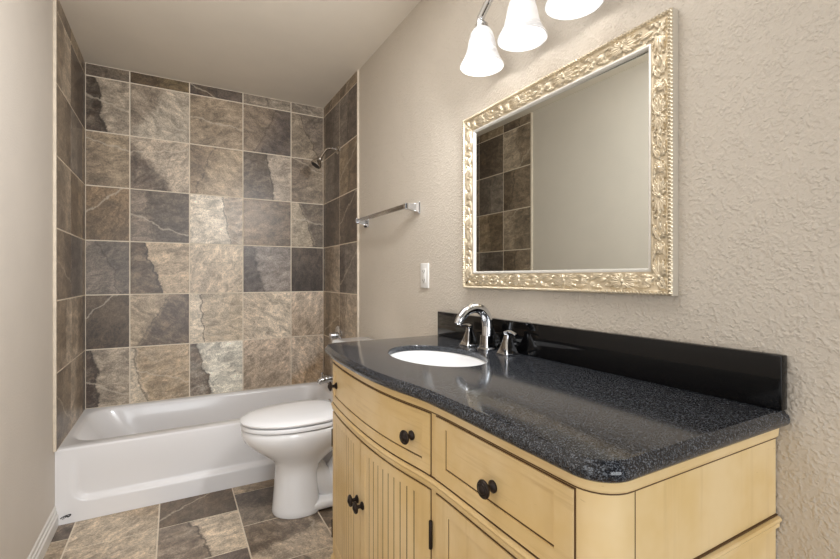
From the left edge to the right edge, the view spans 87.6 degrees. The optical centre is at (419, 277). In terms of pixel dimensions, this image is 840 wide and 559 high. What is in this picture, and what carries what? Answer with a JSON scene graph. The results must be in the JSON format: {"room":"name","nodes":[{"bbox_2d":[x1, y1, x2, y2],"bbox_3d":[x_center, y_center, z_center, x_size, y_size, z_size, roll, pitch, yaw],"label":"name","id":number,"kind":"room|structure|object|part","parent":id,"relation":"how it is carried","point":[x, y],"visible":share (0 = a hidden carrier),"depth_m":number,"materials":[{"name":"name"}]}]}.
{"room":"bathroom","nodes":[
{"label":"bathroom","id":0,"kind":"room"},
{"bbox_2d":[0,0,84,558],"bbox_3d":[-1.074,-0.050,0.820,0.132,2.500,4.380,0,0,-29],"label":"wall","id":1,"kind":"structure","parent":0,"point":[27,456],"depth_m":1.76,"materials":[{"name":"paint"}]},
{"bbox_2d":[27,506,57,558],"bbox_3d":[-0.815,1.102,0.482,0.014,0.096,3.537,0,0,-29],"label":"baseboard","id":2,"kind":"structure","parent":1,"relation":"attached to","point":[42,543],"depth_m":1.84,"materials":[{"name":"white paint"}]},
{"bbox_2d":[53,0,56,451],"bbox_3d":[-1.663,-0.253,1.996,0.013,2.095,0.012,0,0,-29],"label":"trim","id":3,"kind":"structure","parent":1,"relation":"attached to","point":[54,1],"depth_m":1.99,"materials":[{"name":"beige tile"}]},
{"bbox_3d":[-1.847,-0.252,2.324,0.011,2.097,0.740,0,0,-29],"label":"tile panel","id":4,"kind":"part","parent":1,"relation":"part of","materials":[{"name":"tile"}]},
{"bbox_2d":[43,479,332,558],"bbox_3d":[-0.347,1.156,1.159,1.492,0.012,4.262,0,0,-29],"label":"floor","id":5,"kind":"structure","parent":0,"point":[239,522],"depth_m":1.98,"materials":[{"name":"tile"}]},
{"bbox_2d":[55,382,332,525],"bbox_3d":[-1.208,0.973,2.696,1.491,0.352,0.713,0,0,-29],"label":"bathtub","id":6,"kind":"object","parent":5,"relation":"on","point":[119,458],"visible":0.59,"depth_m":2.31,"materials":[{"name":"white ceramic"}]},
{"bbox_2d":[56,382,332,451],"bbox_3d":[-1.208,0.943,2.697,1.491,0.291,0.712,0,0,-29],"label":"basin","id":7,"kind":"object","parent":6,"relation":"in","point":[204,423],"depth_m":2.68,"materials":[{"name":"white ceramic"}]},
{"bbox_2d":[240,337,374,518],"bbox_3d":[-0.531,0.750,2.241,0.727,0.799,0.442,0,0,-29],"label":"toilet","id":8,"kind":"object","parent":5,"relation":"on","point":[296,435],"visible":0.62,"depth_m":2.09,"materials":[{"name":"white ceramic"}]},
{"bbox_3d":[-0.639,0.705,2.181,0.473,0.022,0.378,0,0,-29],"label":"seat","id":9,"kind":"part","parent":8,"relation":"part of","materials":[{"name":"white plastic"}]},
{"bbox_3d":[-0.640,0.672,2.180,0.476,0.035,0.380,0,0,-29],"label":"lid","id":10,"kind":"part","parent":8,"relation":"part of","materials":[{"name":"white"}]},
{"bbox_3d":[-0.309,0.369,2.366,0.218,0.038,0.442,0,0,-29],"label":"tank lid","id":11,"kind":"part","parent":8,"relation":"part of","materials":[{"name":"white ceramic"}]},
{"bbox_2d":[328,359,781,558],"bbox_3d":[0.149,0.716,1.221,0.558,0.868,1.209,0,0,-29],"label":"bathroom vanity","id":12,"kind":"object","parent":5,"relation":"on","point":[413,479],"visible":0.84,"depth_m":0.81,"materials":[{"name":"beige wood"}]},
{"bbox_3d":[-0.308,0.382,1.538,0.032,0.034,0.034,0,0,-23],"label":"knob","id":13,"kind":"part","parent":12,"relation":"part of","materials":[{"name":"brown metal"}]},
{"bbox_3d":[-0.247,0.738,1.447,0.011,0.509,0.330,0,0,-25],"label":"door","id":14,"kind":"part","parent":12,"relation":"part of","materials":[{"name":"beige wood"}]},
{"bbox_3d":[-0.202,0.666,1.310,0.032,0.034,0.034,0,0,-28],"label":"knob","id":15,"kind":"part","parent":12,"relation":"part of","materials":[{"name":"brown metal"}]},
{"bbox_3d":[-0.181,0.666,1.271,0.032,0.034,0.034,0,0,-29],"label":"knob","id":16,"kind":"part","parent":12,"relation":"part of","materials":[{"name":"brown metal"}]},
{"bbox_3d":[-0.155,0.381,1.293,0.035,0.143,0.689,0,0,-29],"label":"drawer","id":17,"kind":"part","parent":12,"relation":"part of","materials":[{"name":"beige wood"}]},
{"bbox_3d":[-0.078,0.738,1.147,0.015,0.509,0.361,0,0,-34],"label":"door","id":18,"kind":"part","parent":12,"relation":"part of","materials":[{"name":"beige wood"}]},
{"bbox_3d":[-0.032,0.382,1.051,0.032,0.034,0.034,0,0,-38],"label":"knob","id":19,"kind":"part","parent":12,"relation":"part of","materials":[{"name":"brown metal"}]},
{"bbox_3d":[0.132,0.738,0.814,0.008,0.509,0.391,0,0,-29],"label":"door","id":20,"kind":"part","parent":12,"relation":"part of","materials":[{"name":"beige wood"}]},
{"bbox_3d":[0.121,0.386,0.802,0.032,0.034,0.034,0,0,-29],"label":"knob","id":21,"kind":"part","parent":12,"relation":"part of","materials":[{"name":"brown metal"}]},
{"bbox_3d":[0.132,0.381,0.814,0.008,0.143,0.391,0,0,-29],"label":"drawer","id":22,"kind":"part","parent":12,"relation":"part of","materials":[{"name":"beige wood"}]},
{"bbox_3d":[0.162,0.295,1.228,0.529,0.026,1.198,0,0,-29],"label":"moulding","id":23,"kind":"part","parent":12,"relation":"part of","materials":[{"name":"beige wood"}]},
{"bbox_2d":[325,311,789,483],"bbox_3d":[0.147,0.214,1.236,0.553,0.136,1.257,0,0,-29],"label":"countertop","id":24,"kind":"structure","parent":12,"relation":"on","point":[591,405],"depth_m":0.91,"materials":[{"name":"black stone"}]},
{"bbox_2d":[389,350,485,366],"bbox_3d":[0.051,0.345,1.420,0.304,0.152,0.458,0,0,-29],"label":"undermount sink","id":25,"kind":"object","parent":24,"relation":"in","point":[426,357],"visible":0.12,"depth_m":1.58,"materials":[{"name":"white ceramic"}]},
{"bbox_2d":[454,303,519,355],"bbox_3d":[0.187,0.168,1.490,0.163,0.162,0.306,0,0,-29],"label":"faucet","id":26,"kind":"object","parent":24,"relation":"on","point":[487,339],"visible":1,"depth_m":1.49,"materials":[{"name":"silver metal"}]},
{"bbox_3d":[0.182,0.216,1.609,0.056,0.068,0.056,0,0,-29],"label":"handle","id":27,"kind":"part","parent":26,"relation":"part of","materials":[{"name":"silver metal"}]},
{"bbox_3d":[0.188,0.168,1.491,0.160,0.162,0.056,0,0,-29],"label":"spout","id":28,"kind":"part","parent":26,"relation":"part of","materials":[{"name":"silver metal"}]},
{"bbox_3d":[0.285,0.216,1.424,0.056,0.068,0.056,0,0,-29],"label":"handle","id":29,"kind":"part","parent":26,"relation":"part of","materials":[{"name":"silver metal"}]},
{"bbox_3d":[0.293,0.178,1.409,0.020,0.015,0.059,0,0,-29],"label":"lever","id":30,"kind":"part","parent":26,"relation":"part of","materials":[{"name":"silver metal"}]},
{"bbox_2d":[85,62,323,408],"bbox_3d":[-1.414,-0.050,3.065,1.492,2.500,0.130,0,0,-29],"label":"wall","id":31,"kind":"structure","parent":0,"point":[204,205],"depth_m":2.94,"materials":[{"name":"beige tile"}]},
{"bbox_2d":[59,0,420,108],"bbox_3d":[-0.376,-1.350,1.211,1.732,0.100,4.380,0,0,-29],"label":"ceiling","id":32,"kind":"structure","parent":0,"point":[304,52],"depth_m":2.40,"materials":[{"name":"paint"}]},
{"bbox_2d":[324,0,839,558],"bbox_3d":[0.322,-0.050,1.602,0.132,2.500,4.380,0,0,-29],"label":"wall","id":33,"kind":"structure","parent":0,"point":[759,80],"depth_m":0.98,"materials":[{"name":"paint"}]},
{"bbox_2d":[317,372,332,384],"bbox_3d":[-0.636,0.693,3.019,0.157,0.086,0.054,0,0,-29],"label":"tub spout","id":34,"kind":"object","parent":33,"relation":"attached to","point":[328,378],"visible":0.77,"depth_m":2.99,"materials":[{"name":"silver metal"}]},
{"bbox_2d":[311,146,339,168],"bbox_3d":[-0.652,-0.829,3.010,0.194,0.174,0.076,0,0,-29],"label":"shower fixture","id":35,"kind":"object","parent":33,"relation":"attached to","point":[316,163],"visible":1,"depth_m":2.99,"materials":[{"name":"silver metal"}]},
{"bbox_3d":[-0.627,-0.854,3.024,0.137,0.093,0.017,0,0,-29],"label":"arm","id":36,"kind":"part","parent":35,"relation":"part of","materials":[{"name":"silver metal"}]},
{"bbox_2d":[329,326,340,342],"bbox_3d":[-0.596,0.401,3.042,0.064,0.126,0.124,0,0,-29],"label":"shower valve","id":37,"kind":"object","parent":33,"relation":"attached to","point":[337,334],"visible":0.87,"depth_m":3.02,"materials":[{"name":"silver metal"}]},
{"bbox_3d":[-0.596,0.422,3.031,0.053,0.084,0.068,0,0,-29],"label":"handle","id":38,"kind":"part","parent":37,"relation":"part of","materials":[{"name":"silver metal"}]},
{"bbox_3d":[-0.564,-0.252,3.060,0.011,2.097,0.709,0,0,-29],"label":"tile panel","id":39,"kind":"part","parent":33,"relation":"part of","materials":[{"name":"tile"}]},
{"bbox_2d":[357,70,358,336],"bbox_3d":[-0.388,-0.253,2.746,0.013,2.095,0.012,0,0,-29],"label":"trim","id":40,"kind":"structure","parent":33,"relation":"attached to","point":[357,70],"depth_m":2.74,"materials":[{"name":"beige tile"}]},
{"bbox_2d":[355,202,419,227],"bbox_3d":[-0.196,-0.328,2.343,0.073,0.054,0.684,0,0,-29],"label":"towel bar","id":41,"kind":"object","parent":33,"relation":"attached to","point":[415,207],"visible":1,"depth_m":2.19,"materials":[{"name":"silver metal"}]},
{"bbox_3d":[-0.350,-0.328,2.618,0.073,0.054,0.054,0,0,-29],"label":"post","id":42,"kind":"part","parent":41,"relation":"part of","materials":[{"name":"silver metal"}]},
{"bbox_3d":[-0.042,-0.328,2.068,0.073,0.054,0.054,0,0,-29],"label":"post","id":43,"kind":"part","parent":41,"relation":"part of","materials":[{"name":"silver metal"}]},
{"bbox_2d":[421,263,428,287],"bbox_3d":[0.020,-0.008,2.020,0.012,0.115,0.071,0,0,-29],"label":"wall outlet","id":44,"kind":"object","parent":33,"relation":"attached to","point":[424,266],"visible":1,"depth_m":2.01,"materials":[{"name":"white plastic"}]},
{"bbox_2d":[422,268,425,282],"bbox_3d":[0.018,-0.008,2.018,0.004,0.067,0.033,0,0,-29],"label":"receptacle","id":45,"kind":"object","parent":44,"relation":"attached to","point":[423,269],"depth_m":2.01,"materials":[{"name":"white plastic"}]},
{"bbox_2d":[460,0,603,76],"bbox_3d":[0.318,-0.876,1.322,0.176,0.324,0.543,0,0,-29],"label":"vanity light","id":46,"kind":"object","parent":33,"relation":"attached to","point":[523,30],"visible":1,"depth_m":1.36,"materials":[{"name":"white glass"}]},
{"bbox_3d":[0.210,-0.778,1.487,0.149,0.128,0.149,0,0,-29],"label":"lamp shade","id":47,"kind":"part","parent":46,"relation":"part of","materials":[{"name":"white glass"}]},
{"bbox_3d":[0.306,-0.778,1.315,0.149,0.128,0.149,0,0,-29],"label":"lamp shade","id":48,"kind":"part","parent":46,"relation":"part of","materials":[{"name":"white glass"}]},
{"bbox_3d":[0.402,-0.778,1.144,0.149,0.128,0.149,0,0,-29],"label":"lamp shade","id":49,"kind":"part","parent":46,"relation":"part of","materials":[{"name":"white glass"}]},
{"bbox_2d":[462,7,677,295],"bbox_3d":[0.378,-0.286,1.361,0.030,0.656,0.828,0,0,-29],"label":"wall mirror","id":50,"kind":"object","parent":33,"relation":"attached to","point":[570,178],"visible":1,"depth_m":1.22,"materials":[{"name":"silver metal"}]},
{"bbox_2d":[476,51,647,270],"bbox_3d":[0.387,-0.286,1.365,0.004,0.536,0.708,0,0,-30],"label":"mirror glass","id":51,"kind":"object","parent":50,"relation":"attached to","point":[562,172],"depth_m":1.27,"materials":[{"name":"silver"}]},
{"bbox_2d":[438,311,786,410],"bbox_3d":[0.384,0.198,1.355,0.022,0.104,1.225,0,0,-29],"label":"backsplash","id":52,"kind":"structure","parent":33,"relation":"attached to","point":[757,378],"depth_m":1.03,"materials":[{"name":"black stone"}]}
]}

